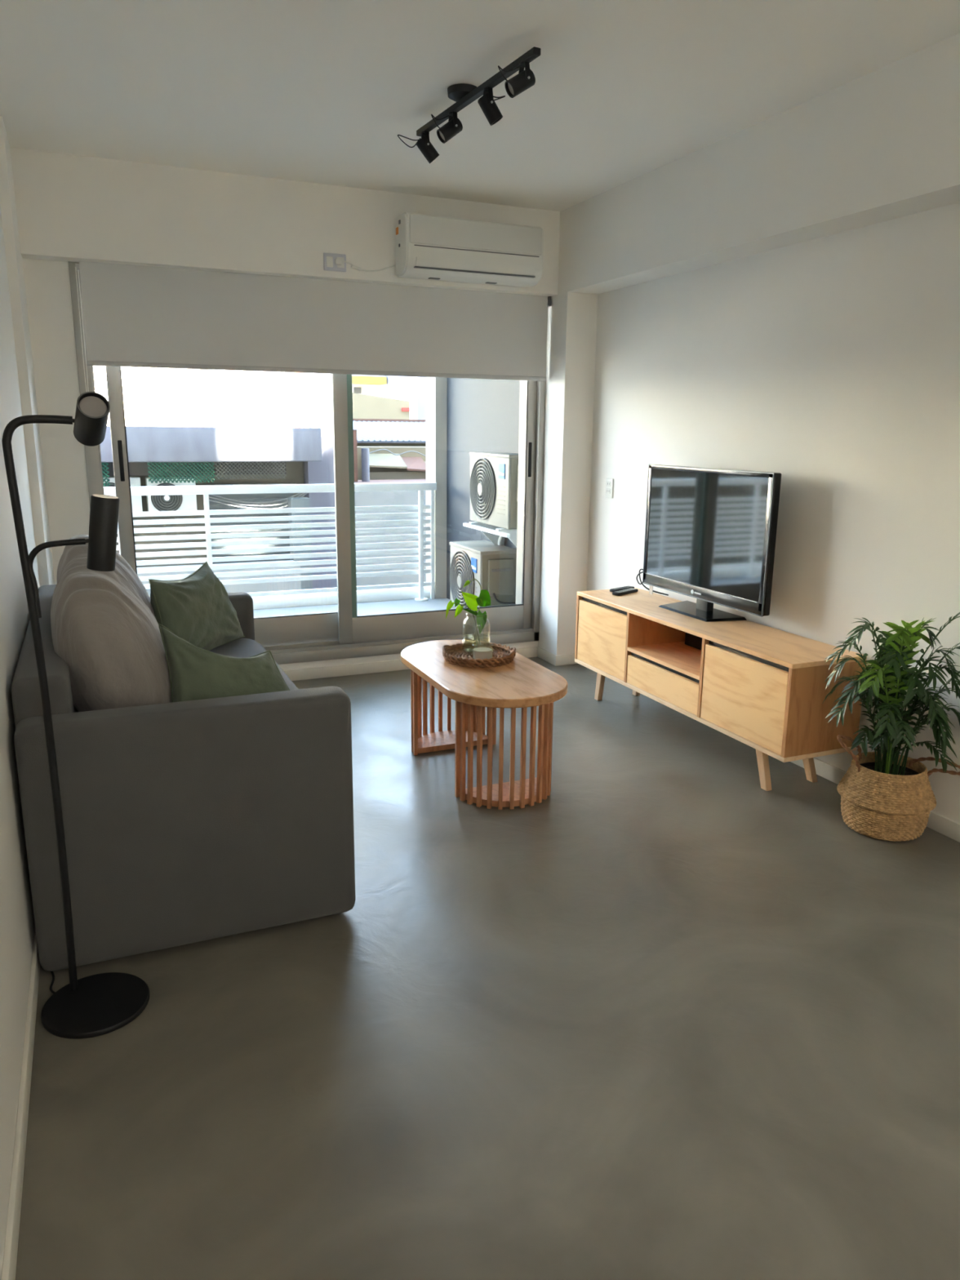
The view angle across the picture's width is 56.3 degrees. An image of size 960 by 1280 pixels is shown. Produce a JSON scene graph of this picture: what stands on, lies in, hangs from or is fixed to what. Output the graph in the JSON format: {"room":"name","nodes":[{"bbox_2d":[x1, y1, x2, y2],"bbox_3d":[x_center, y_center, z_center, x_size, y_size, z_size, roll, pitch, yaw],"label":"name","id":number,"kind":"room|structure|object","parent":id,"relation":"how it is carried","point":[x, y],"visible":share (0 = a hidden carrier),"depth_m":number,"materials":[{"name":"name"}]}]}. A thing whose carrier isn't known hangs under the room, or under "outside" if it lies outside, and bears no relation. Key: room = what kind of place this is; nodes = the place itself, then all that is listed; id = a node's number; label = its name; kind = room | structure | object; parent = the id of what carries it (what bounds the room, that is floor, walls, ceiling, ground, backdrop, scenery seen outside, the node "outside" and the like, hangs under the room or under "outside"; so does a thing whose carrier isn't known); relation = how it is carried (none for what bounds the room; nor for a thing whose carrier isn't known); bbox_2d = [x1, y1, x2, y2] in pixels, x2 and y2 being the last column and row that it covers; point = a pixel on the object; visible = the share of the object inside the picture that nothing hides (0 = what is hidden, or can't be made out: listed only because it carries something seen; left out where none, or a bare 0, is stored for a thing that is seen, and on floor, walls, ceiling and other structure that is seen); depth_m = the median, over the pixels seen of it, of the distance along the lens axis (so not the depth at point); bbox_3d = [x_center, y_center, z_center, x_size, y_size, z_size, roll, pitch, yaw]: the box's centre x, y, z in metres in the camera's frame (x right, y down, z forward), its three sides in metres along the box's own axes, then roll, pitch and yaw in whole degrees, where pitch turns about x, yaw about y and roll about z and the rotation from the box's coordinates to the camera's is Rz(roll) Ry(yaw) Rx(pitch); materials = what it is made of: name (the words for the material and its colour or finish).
{"room":"living room","nodes":[
{"label":"living room","id":0,"kind":"room"},
{"bbox_2d":[0,204,39,1279],"bbox_3d":[-0.875,-0.172,1.206,0.150,2.765,8.120,-5,14,-23],"label":"wall","id":1,"kind":"structure","parent":0,"point":[17,923],"depth_m":2.39,"materials":[{"name":"paint"}]},
{"bbox_2d":[1,928,39,1279],"bbox_3d":[-0.644,1.226,1.160,0.012,0.070,7.258,-5,14,-23],"label":"baseboard","id":2,"kind":"structure","parent":1,"relation":"attached to","point":[11,1247],"depth_m":1.88,"materials":[{"name":"white"}]},
{"bbox_2d":[0,115,54,586],"bbox_3d":[-2.172,-0.930,4.374,0.040,2.765,0.616,-5,14,-23],"label":"wall","id":3,"kind":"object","parent":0,"point":[15,266],"visible":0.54,"depth_m":4.08,"materials":[{"name":"paint"}]},
{"bbox_2d":[22,258,537,670],"bbox_3d":[-0.906,-1.149,5.364,3.169,2.765,0.247,-5,14,-23],"label":"wall","id":4,"kind":"structure","parent":0,"point":[47,282],"depth_m":4.65,"materials":[{"name":"paint"}]},
{"bbox_2d":[67,261,547,664],"bbox_3d":[-0.867,-1.025,5.349,2.715,2.310,0.158,-5,14,-23],"label":"sliding door frame","id":5,"kind":"structure","parent":4,"relation":"in","point":[342,633],"depth_m":5.53,"materials":[{"name":"grey metal"}]},
{"bbox_2d":[75,261,551,391],"bbox_3d":[-0.810,-1.626,5.111,2.677,0.910,0.058,-5,14,-23],"label":"roller blind","id":6,"kind":"object","parent":5,"relation":"attached to","point":[135,316],"visible":0.87,"depth_m":4.99,"materials":[{"name":"white fabric"}]},
{"bbox_2d":[283,646,537,680],"bbox_3d":[-0.951,0.197,5.523,2.909,0.070,0.012,-5,14,-23],"label":"baseboard","id":7,"kind":"structure","parent":4,"relation":"attached to","point":[395,664],"depth_m":5.58,"materials":[{"name":"white"}]},
{"bbox_2d":[515,380,526,604],"bbox_3d":[0.302,-1.196,5.978,0.053,2.600,0.105,-5,14,-23],"label":"trim","id":8,"kind":"structure","parent":4,"relation":"attached to","point":[522,383],"depth_m":6.02,"materials":[{"name":"grey paint"}]},
{"bbox_2d":[537,646,555,665],"bbox_3d":[0.443,0.107,5.970,0.012,0.070,0.251,-5,14,-23],"label":"baseboard","id":9,"kind":"structure","parent":4,"relation":"attached to","point":[543,654],"depth_m":5.96,"materials":[{"name":"white"}]},
{"bbox_2d":[10,147,559,296],"bbox_3d":[-0.895,-2.221,4.898,2.921,0.466,0.137,-5,14,-23],"label":"wall","id":10,"kind":"structure","parent":0,"point":[73,208],"depth_m":4.64,"materials":[{"name":"paint"}]},
{"bbox_2d":[323,252,346,271],"bbox_3d":[-0.791,-2.060,4.898,0.125,0.090,0.014,-5,14,-23],"label":"wall outlet","id":11,"kind":"object","parent":10,"relation":"attached to","point":[329,264],"visible":1,"depth_m":4.89,"materials":[{"name":"grey plastic"}]},
{"bbox_2d":[326,256,344,267],"bbox_3d":[-0.788,-2.059,4.895,0.098,0.054,0.006,-5,14,-23],"label":"socket","id":12,"kind":"object","parent":11,"relation":"attached to","point":[330,260],"depth_m":4.89,"materials":[{"name":"white plastic"}]},
{"bbox_2d":[395,212,543,287],"bbox_3d":[-0.054,-2.199,5.080,0.838,0.320,0.210,-5,14,-23],"label":"air conditioner","id":13,"kind":"object","parent":10,"relation":"attached to","point":[428,246],"visible":1,"depth_m":4.99,"materials":[{"name":"white plastic"}]},
{"bbox_2d":[334,258,395,271],"bbox_3d":[-0.634,-2.063,4.960,0.351,0.050,0.034,-7,15,-28],"label":"power cord","id":14,"kind":"object","parent":13,"relation":"attached to","point":[337,261],"visible":1,"depth_m":4.93,"materials":[{"name":"white plastic"}]},
{"bbox_2d":[0,0,959,211],"bbox_3d":[0.694,-1.714,1.446,3.469,0.160,8.270,-5,14,-23],"label":"ceiling","id":15,"kind":"structure","parent":0,"point":[318,91],"depth_m":3.32,"materials":[{"name":"white paint"}]},
{"bbox_2d":[397,46,540,164],"bbox_3d":[-0.037,-2.004,3.390,0.160,0.179,0.978,-7,15,-29],"label":"track light","id":16,"kind":"object","parent":15,"relation":"attached to","point":[464,94],"visible":1,"depth_m":3.31,"materials":[{"name":"black metal"}]},
{"bbox_2d":[446,377,519,599],"bbox_3d":[0.278,-1.438,7.183,0.400,2.920,2.190,-5,14,-23],"label":"wall","id":17,"kind":"structure","parent":0,"point":[483,414],"depth_m":7.49,"materials":[{"name":"paint"}]},
{"bbox_2d":[425,377,447,598],"bbox_3d":[-0.210,-1.672,8.153,0.508,2.920,0.250,-5,14,-23],"label":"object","id":18,"kind":"object","parent":17,"relation":"attached to","point":[436,388],"visible":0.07,"depth_m":8.02,"materials":[{"name":"grey paint"}]},
{"bbox_2d":[462,521,516,546],"bbox_3d":[0.159,-0.734,6.722,0.290,0.256,0.800,-5,14,-23],"label":"wall bracket","id":19,"kind":"object","parent":17,"relation":"attached to","point":[492,533],"visible":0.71,"depth_m":6.77,"materials":[{"name":"white metal"}]},
{"bbox_2d":[469,452,518,529],"bbox_3d":[0.167,-1.111,6.625,0.271,0.520,0.767,-5,14,-23],"label":"condenser unit","id":20,"kind":"object","parent":19,"relation":"on","point":[494,476],"visible":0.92,"depth_m":6.49,"materials":[{"name":"grey paint"}]},
{"bbox_2d":[469,457,494,519],"bbox_3d":[0.009,-1.124,6.678,0.023,0.456,0.456,-5,14,-23],"label":"fan grille","id":21,"kind":"object","parent":20,"relation":"attached to","point":[482,486],"depth_m":6.66,"materials":[{"name":"grey metal"}]},
{"bbox_2d":[497,535,503,545],"bbox_3d":[0.166,-0.808,6.948,0.042,0.209,0.100,-5,14,-23],"label":"hose","id":22,"kind":"object","parent":20,"relation":"attached to","point":[500,538],"visible":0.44,"depth_m":6.96,"materials":[{"name":"white plastic"}]},
{"bbox_2d":[15,657,959,1279],"bbox_3d":[0.664,1.113,2.111,3.469,0.120,8.270,-5,14,-23],"label":"floor","id":23,"kind":"structure","parent":0,"point":[666,1014],"depth_m":2.22,"materials":[{"name":"grey concrete"}]},
{"bbox_2d":[1,391,149,1039],"bbox_3d":[-1.027,0.187,2.271,0.296,1.576,0.413,-5,14,-23],"label":"floor lamp","id":24,"kind":"object","parent":23,"relation":"on","point":[96,1005],"visible":1,"depth_m":2.25,"materials":[{"name":"black metal"}]},
{"bbox_2d":[10,584,355,971],"bbox_3d":[-1.158,0.297,3.376,0.907,0.817,1.860,-5,14,-23],"label":"sofa","id":25,"kind":"object","parent":23,"relation":"on","point":[190,821],"visible":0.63,"depth_m":2.54,"materials":[{"name":"fabric"}]},
{"bbox_2d":[57,534,156,620],"bbox_3d":[-1.480,-0.156,3.592,0.380,0.536,0.736,-5,14,-23],"label":"cushion","id":26,"kind":"object","parent":25,"relation":"on","point":[70,553],"visible":0.23,"depth_m":3.41,"materials":[{"name":"fabric"}]},
{"bbox_2d":[50,556,172,711],"bbox_3d":[-1.179,0.007,2.918,0.376,0.535,0.748,-6,15,-25],"label":"cushion","id":27,"kind":"object","parent":25,"relation":"on","point":[110,642],"visible":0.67,"depth_m":2.61,"materials":[{"name":"fabric"}]},
{"bbox_2d":[148,561,244,650],"bbox_3d":[-1.180,-0.124,3.775,0.178,0.365,0.633,3,13,10],"label":"throw pillow","id":28,"kind":"object","parent":25,"relation":"on","point":[197,607],"visible":0.88,"depth_m":3.66,"materials":[{"name":"green fabric"}]},
{"bbox_2d":[158,623,290,702],"bbox_3d":[-0.755,0.115,2.826,0.454,0.349,0.230,-5,14,-23],"label":"throw pillow","id":29,"kind":"object","parent":25,"relation":"on","point":[196,673],"visible":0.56,"depth_m":2.74,"materials":[{"name":"green fabric"}]},
{"bbox_2d":[209,638,298,690],"bbox_3d":[-1.096,0.244,3.392,0.771,0.163,1.600,-5,14,-23],"label":"seat cushion","id":30,"kind":"object","parent":25,"relation":"on","point":[241,647],"depth_m":3.90,"materials":[{"name":"fabric"}]},
{"bbox_2d":[400,640,567,809],"bbox_3d":[-0.006,0.349,4.010,0.524,0.485,1.050,-5,14,-23],"label":"coffee table","id":31,"kind":"object","parent":23,"relation":"on","point":[523,683],"visible":0.88,"depth_m":3.70,"materials":[{"name":"brown wood"}]},
{"bbox_2d":[442,641,515,667],"bbox_3d":[-0.004,0.061,4.062,0.332,0.059,0.332,9,16,32],"label":"woven tray","id":32,"kind":"object","parent":31,"relation":"on","point":[454,654],"visible":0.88,"depth_m":4.05,"materials":[{"name":"wicker"}]},
{"bbox_2d":[462,613,490,654],"bbox_3d":[-0.017,-0.034,4.114,0.128,0.181,0.128,-5,14,-23],"label":"glass jar","id":33,"kind":"object","parent":32,"relation":"on","point":[486,614],"visible":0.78,"depth_m":4.11,"materials":[{"name":"glass"}]},
{"bbox_2d":[445,578,490,647],"bbox_3d":[-0.041,-0.118,4.096,0.227,0.316,0.082,-5,14,-23],"label":"pothos cutting","id":34,"kind":"object","parent":33,"relation":"in","point":[472,601],"visible":1,"depth_m":4.09,"materials":[{"name":"green plant"}]},
{"bbox_2d":[472,646,493,659],"bbox_3d":[0.011,0.052,3.988,0.092,0.071,0.093,-5,14,-23],"label":"glass candle","id":35,"kind":"object","parent":32,"relation":"on","point":[481,653],"visible":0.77,"depth_m":3.96,"materials":[{"name":"beige wax"}]},
{"bbox_2d":[555,653,577,666],"bbox_3d":[0.585,0.127,5.890,0.207,0.070,0.012,-5,14,-23],"label":"baseboard","id":36,"kind":"structure","parent":23,"relation":"on","point":[569,659],"depth_m":5.87,"materials":[{"name":"white"}]},
{"bbox_2d":[574,587,866,791],"bbox_3d":[1.061,0.194,4.435,0.388,0.615,1.722,-5,14,-23],"label":"tv stand","id":37,"kind":"object","parent":23,"relation":"on","point":[761,686],"visible":0.91,"depth_m":3.96,"materials":[{"name":"brown wood"}]},
{"bbox_2d":[609,586,634,591],"bbox_3d":[0.807,-0.289,5.095,0.175,0.018,0.046,-12,18,-42],"label":"remote control","id":38,"kind":"object","parent":37,"relation":"on","point":[615,589],"visible":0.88,"depth_m":5.07,"materials":[{"name":"black plastic"}]},
{"bbox_2d":[612,587,638,595],"bbox_3d":[0.811,-0.270,5.012,0.048,0.018,0.190,12,18,41],"label":"remote control","id":39,"kind":"object","parent":37,"relation":"on","point":[627,591],"visible":1,"depth_m":4.98,"materials":[{"name":"black plastic"}]},
{"bbox_2d":[626,641,701,679],"bbox_3d":[1.052,0.094,4.424,0.378,0.018,0.605,-5,14,-23],"label":"shelf","id":40,"kind":"object","parent":37,"relation":"attached to","point":[682,659],"depth_m":4.47,"materials":[{"name":"brown wood"}]},
{"bbox_2d":[684,632,702,649],"bbox_3d":[1.138,0.014,4.586,0.055,0.066,0.230,-5,14,-23],"label":"media box","id":41,"kind":"object","parent":37,"relation":"on","point":[691,640],"visible":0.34,"depth_m":4.61,"materials":[{"name":"black plastic"}]},
{"bbox_2d":[642,464,781,622],"bbox_3d":[1.101,-0.484,4.420,0.210,0.712,0.967,-5,14,-23],"label":"television","id":42,"kind":"object","parent":37,"relation":"on","point":[710,534],"visible":1,"depth_m":4.34,"materials":[{"name":"black plastic"}]},
{"bbox_2d":[635,568,668,595],"bbox_3d":[0.942,-0.466,4.931,0.210,0.434,0.064,13,18,41],"label":"power cable","id":43,"kind":"object","parent":42,"relation":"hanging from","point":[639,573],"visible":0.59,"depth_m":5.01,"materials":[{"name":"black rubber"}]},
{"bbox_2d":[836,734,959,841],"bbox_3d":[1.573,0.559,3.432,0.373,0.370,0.415,-5,14,-23],"label":"seagrass basket","id":44,"kind":"object","parent":23,"relation":"on","point":[874,804],"visible":0.98,"depth_m":3.36,"materials":[{"name":"beige wicker"}]},
{"bbox_2d":[822,612,959,775],"bbox_3d":[1.580,0.300,3.367,0.581,0.868,0.376,3,13,11],"label":"potted palm","id":45,"kind":"object","parent":44,"relation":"in","point":[894,654],"visible":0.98,"depth_m":3.28,"materials":[{"name":"green plant"}]},
{"bbox_2d":[537,207,597,655],"bbox_3d":[0.555,-1.215,5.709,0.207,2.765,0.263,-5,14,-23],"label":"column","id":46,"kind":"structure","parent":0,"point":[571,318],"depth_m":5.63,"materials":[{"name":"paint"}]},
{"bbox_2d":[567,33,959,293],"bbox_3d":[2.122,-1.492,1.929,0.207,0.466,7.610,-5,14,-23],"label":"beam","id":47,"kind":"structure","parent":0,"point":[882,144],"depth_m":3.63,"materials":[{"name":"paint"}]},
{"bbox_2d":[586,202,959,822],"bbox_3d":[2.173,-0.442,2.489,0.150,2.765,8.120,-5,14,-23],"label":"wall","id":48,"kind":"structure","parent":0,"point":[830,365],"depth_m":3.87,"materials":[{"name":"paint"}]},
{"bbox_2d":[604,478,613,498],"bbox_3d":[0.787,-0.925,5.471,0.013,0.117,0.080,-5,14,-23],"label":"wall outlet","id":49,"kind":"object","parent":48,"relation":"attached to","point":[609,482],"visible":1,"depth_m":5.46,"materials":[{"name":"white plastic"}]},
{"bbox_2d":[606,480,611,493],"bbox_3d":[0.784,-0.929,5.469,0.004,0.073,0.046,-5,14,-23],"label":"socket","id":50,"kind":"object","parent":49,"relation":"attached to","point":[608,482],"depth_m":5.46,"materials":[{"name":"grey plastic"}]},
{"bbox_2d":[791,757,959,842],"bbox_3d":[2.186,0.931,2.538,0.012,0.070,7.610,-5,14,-23],"label":"baseboard","id":51,"kind":"structure","parent":48,"relation":"attached to","point":[940,824],"depth_m":3.50,"materials":[{"name":"white"}]},
{"label":"outside","id":52,"kind":"structure","parent":0,"visible":0},
{"bbox_3d":[-5.778,-3.881,38.770,100.000,0.100,64.500,-5,14,-23],"label":"street","id":53,"kind":"object","parent":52,"visible":0},
{"bbox_2d":[93,365,321,567],"bbox_3d":[-11.717,-2.860,16.890,16.000,7.800,7.340,-5,14,-23],"label":"apartment building","id":54,"kind":"structure","parent":53,"relation":"on","point":[172,415],"depth_m":16.44,"materials":[{"name":"concrete"}]},
{"bbox_2d":[101,462,110,487],"bbox_3d":[-6.958,-2.808,15.615,0.967,0.597,0.044,-5,14,-23],"label":"trellis","id":55,"kind":"object","parent":54,"relation":"attached to","point":[107,464],"visible":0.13,"depth_m":15.76,"materials":[{"name":"teal"}]},
{"bbox_2d":[103,475,142,511],"bbox_3d":[-6.664,-2.639,16.440,0.860,0.680,0.430,-5,14,-23],"label":"condenser","id":56,"kind":"object","parent":54,"relation":"attached to","point":[135,481],"visible":0.06,"depth_m":16.41,"materials":[{"name":"white metal"}]},
{"bbox_2d":[145,476,196,511],"bbox_3d":[-5.778,-2.698,16.818,0.860,0.680,0.430,-5,14,-23],"label":"condenser","id":57,"kind":"object","parent":54,"relation":"attached to","point":[172,502],"visible":0.61,"depth_m":16.66,"materials":[{"name":"white metal"}]},
{"bbox_2d":[151,482,182,511],"bbox_3d":[-5.793,-2.629,16.610,0.556,0.556,0.016,-5,14,-23],"label":"fan grille","id":58,"kind":"object","parent":57,"relation":"attached to","point":[172,502],"depth_m":16.63,"materials":[{"name":"grey metal"}]},
{"bbox_2d":[146,462,215,483],"bbox_3d":[-5.395,-3.043,16.250,1.167,0.397,0.044,-5,14,-23],"label":"trellis","id":59,"kind":"object","parent":54,"relation":"attached to","point":[157,463],"visible":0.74,"depth_m":16.24,"materials":[{"name":"teal"}]},
{"bbox_2d":[101,462,286,475],"bbox_3d":[-10.836,-2.680,14.188,15.500,0.265,0.060,-5,14,-23],"label":"panel","id":60,"kind":"object","parent":54,"relation":"attached to","point":[135,468],"visible":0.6,"depth_m":16.40,"materials":[{"name":"grey"}]},
{"bbox_2d":[199,369,212,423],"bbox_3d":[-5.086,-4.683,16.620,0.170,1.310,0.040,-5,14,-23],"label":"window shutter","id":61,"kind":"object","parent":54,"relation":"hanging from","point":[205,375],"depth_m":16.67,"materials":[{"name":"white"}]},
{"bbox_2d":[201,482,297,564],"bbox_3d":[-4.517,-1.103,17.998,1.800,4.020,0.200,-5,14,-23],"label":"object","id":62,"kind":"object","parent":54,"relation":"attached to","point":[264,497],"visible":0.11,"depth_m":17.69,"materials":[{"name":"grey"}]},
{"bbox_2d":[215,462,286,479],"bbox_3d":[-4.260,-3.168,16.722,1.294,0.344,0.040,-5,14,-23],"label":"trellis","id":63,"kind":"object","parent":54,"relation":"attached to","point":[217,462],"visible":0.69,"depth_m":16.71,"materials":[{"name":"grey"}]},
{"bbox_2d":[208,492,309,509],"bbox_3d":[-4.231,-2.689,17.184,1.959,0.393,0.022,-5,14,-23],"label":"overhead wires","id":64,"kind":"object","parent":54,"relation":"attached to","point":[308,492],"visible":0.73,"depth_m":17.13,"materials":[{"name":"grey plastic"}]},
{"bbox_2d":[137,560,301,596],"bbox_3d":[-7.559,0.332,14.535,9.300,2.750,0.600,-5,14,-23],"label":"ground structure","id":65,"kind":"structure","parent":53,"relation":"on","point":[284,585],"depth_m":15.51},
{"bbox_2d":[288,497,312,589],"bbox_3d":[-3.438,-0.830,17.366,0.350,3.800,0.300,-5,14,-23],"label":"pillar","id":66,"kind":"structure","parent":53,"relation":"on","point":[293,502],"depth_m":16.96,"materials":[{"name":"grey"}]},
{"bbox_2d":[303,373,337,588],"bbox_3d":[-4.323,-3.272,20.727,0.620,7.000,6.150,-5,14,-23],"label":"building","id":67,"kind":"structure","parent":53,"relation":"on","point":[317,385],"depth_m":17.75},
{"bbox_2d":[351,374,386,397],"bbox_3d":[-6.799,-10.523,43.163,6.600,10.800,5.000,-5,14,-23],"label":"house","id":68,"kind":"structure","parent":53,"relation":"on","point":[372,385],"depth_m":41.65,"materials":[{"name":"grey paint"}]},
{"bbox_2d":[352,392,409,419],"bbox_3d":[-5.147,-6.056,33.737,3.620,6.450,5.060,-5,14,-23],"label":"house","id":69,"kind":"structure","parent":53,"relation":"on","point":[364,406],"depth_m":31.21,"materials":[{"name":"beige paint"}]},
{"bbox_2d":[352,418,426,446],"bbox_3d":[-0.951,-3.648,26.060,9.000,5.360,5.323,-5,14,-23],"label":"house","id":70,"kind":"structure","parent":53,"relation":"on","point":[370,432],"depth_m":24.09,"materials":[{"name":"ceramic"}]},
{"bbox_2d":[354,490,426,586],"bbox_3d":[0.469,-1.483,20.168,7.300,3.870,0.300,-5,14,-23],"label":"wall","id":71,"kind":"structure","parent":53,"relation":"on","point":[400,497],"depth_m":18.77,"materials":[{"name":"white paint"}]},
{"bbox_2d":[354,446,426,483],"bbox_3d":[-0.133,-2.268,21.756,7.050,4.660,3.250,-5,14,-23],"label":"garden shed","id":72,"kind":"object","parent":53,"relation":"on","point":[385,467],"visible":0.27,"depth_m":20.77,"materials":[{"name":"ceramic"}]},
{"bbox_2d":[353,429,357,481],"bbox_3d":[-2.731,-3.981,19.397,0.130,1.099,0.120,-5,14,-23],"label":"brick chimney","id":73,"kind":"object","parent":72,"relation":"on","point":[355,451],"visible":0.43,"depth_m":19.35,"materials":[{"name":"brick"}]},
{"bbox_2d":[361,448,369,481],"bbox_3d":[-2.485,-3.799,19.483,0.170,0.709,0.170,-5,14,-23],"label":"flue pipe","id":74,"kind":"object","parent":72,"relation":"on","point":[365,451],"visible":1,"depth_m":19.42,"materials":[{"name":"grey metal"}]},
{"bbox_2d":[368,448,426,457],"bbox_3d":[-1.829,-4.285,20.774,1.607,0.262,0.022,-5,14,-23],"label":"wire","id":75,"kind":"object","parent":72,"relation":"attached to","point":[380,449],"visible":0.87,"depth_m":20.74,"materials":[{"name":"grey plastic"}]},
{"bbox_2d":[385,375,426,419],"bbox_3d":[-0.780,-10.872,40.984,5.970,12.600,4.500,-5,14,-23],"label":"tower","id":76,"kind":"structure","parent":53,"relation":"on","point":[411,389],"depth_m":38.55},
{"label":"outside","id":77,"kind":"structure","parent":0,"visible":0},
{"bbox_2d":[253,597,451,617],"bbox_3d":[-2.037,0.052,6.595,4.550,0.120,2.330,-5,14,-23],"label":"floor","id":78,"kind":"structure","parent":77,"point":[366,608],"depth_m":7.76,"materials":[{"name":"tile"}]},
{"bbox_2d":[103,482,436,600],"bbox_3d":[-2.438,-0.708,7.248,4.442,1.053,0.120,-5,14,-23],"label":"balcony railing","id":79,"kind":"object","parent":78,"relation":"on","point":[205,491],"visible":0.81,"depth_m":7.57,"materials":[{"name":"white metal"}]},
{"bbox_2d":[251,586,430,609],"bbox_3d":[-2.509,-0.282,7.504,4.440,0.105,0.190,-5,14,-23],"label":"kerb","id":80,"kind":"object","parent":78,"relation":"on","point":[410,593],"visible":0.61,"depth_m":7.89,"materials":[{"name":"white paint"}]},
{"bbox_2d":[449,540,516,608],"bbox_3d":[0.026,-0.461,6.982,0.359,0.543,0.677,-5,14,-23],"label":"condenser unit","id":81,"kind":"object","parent":78,"relation":"on","point":[493,566],"visible":0.86,"depth_m":6.74,"materials":[{"name":"grey paint"}]},
{"bbox_2d":[449,550,473,608],"bbox_3d":[-0.150,-0.458,6.968,0.023,0.477,0.477,-5,14,-23],"label":"fan grille","id":82,"kind":"object","parent":81,"relation":"attached to","point":[461,570],"depth_m":6.95,"materials":[{"name":"grey metal"}]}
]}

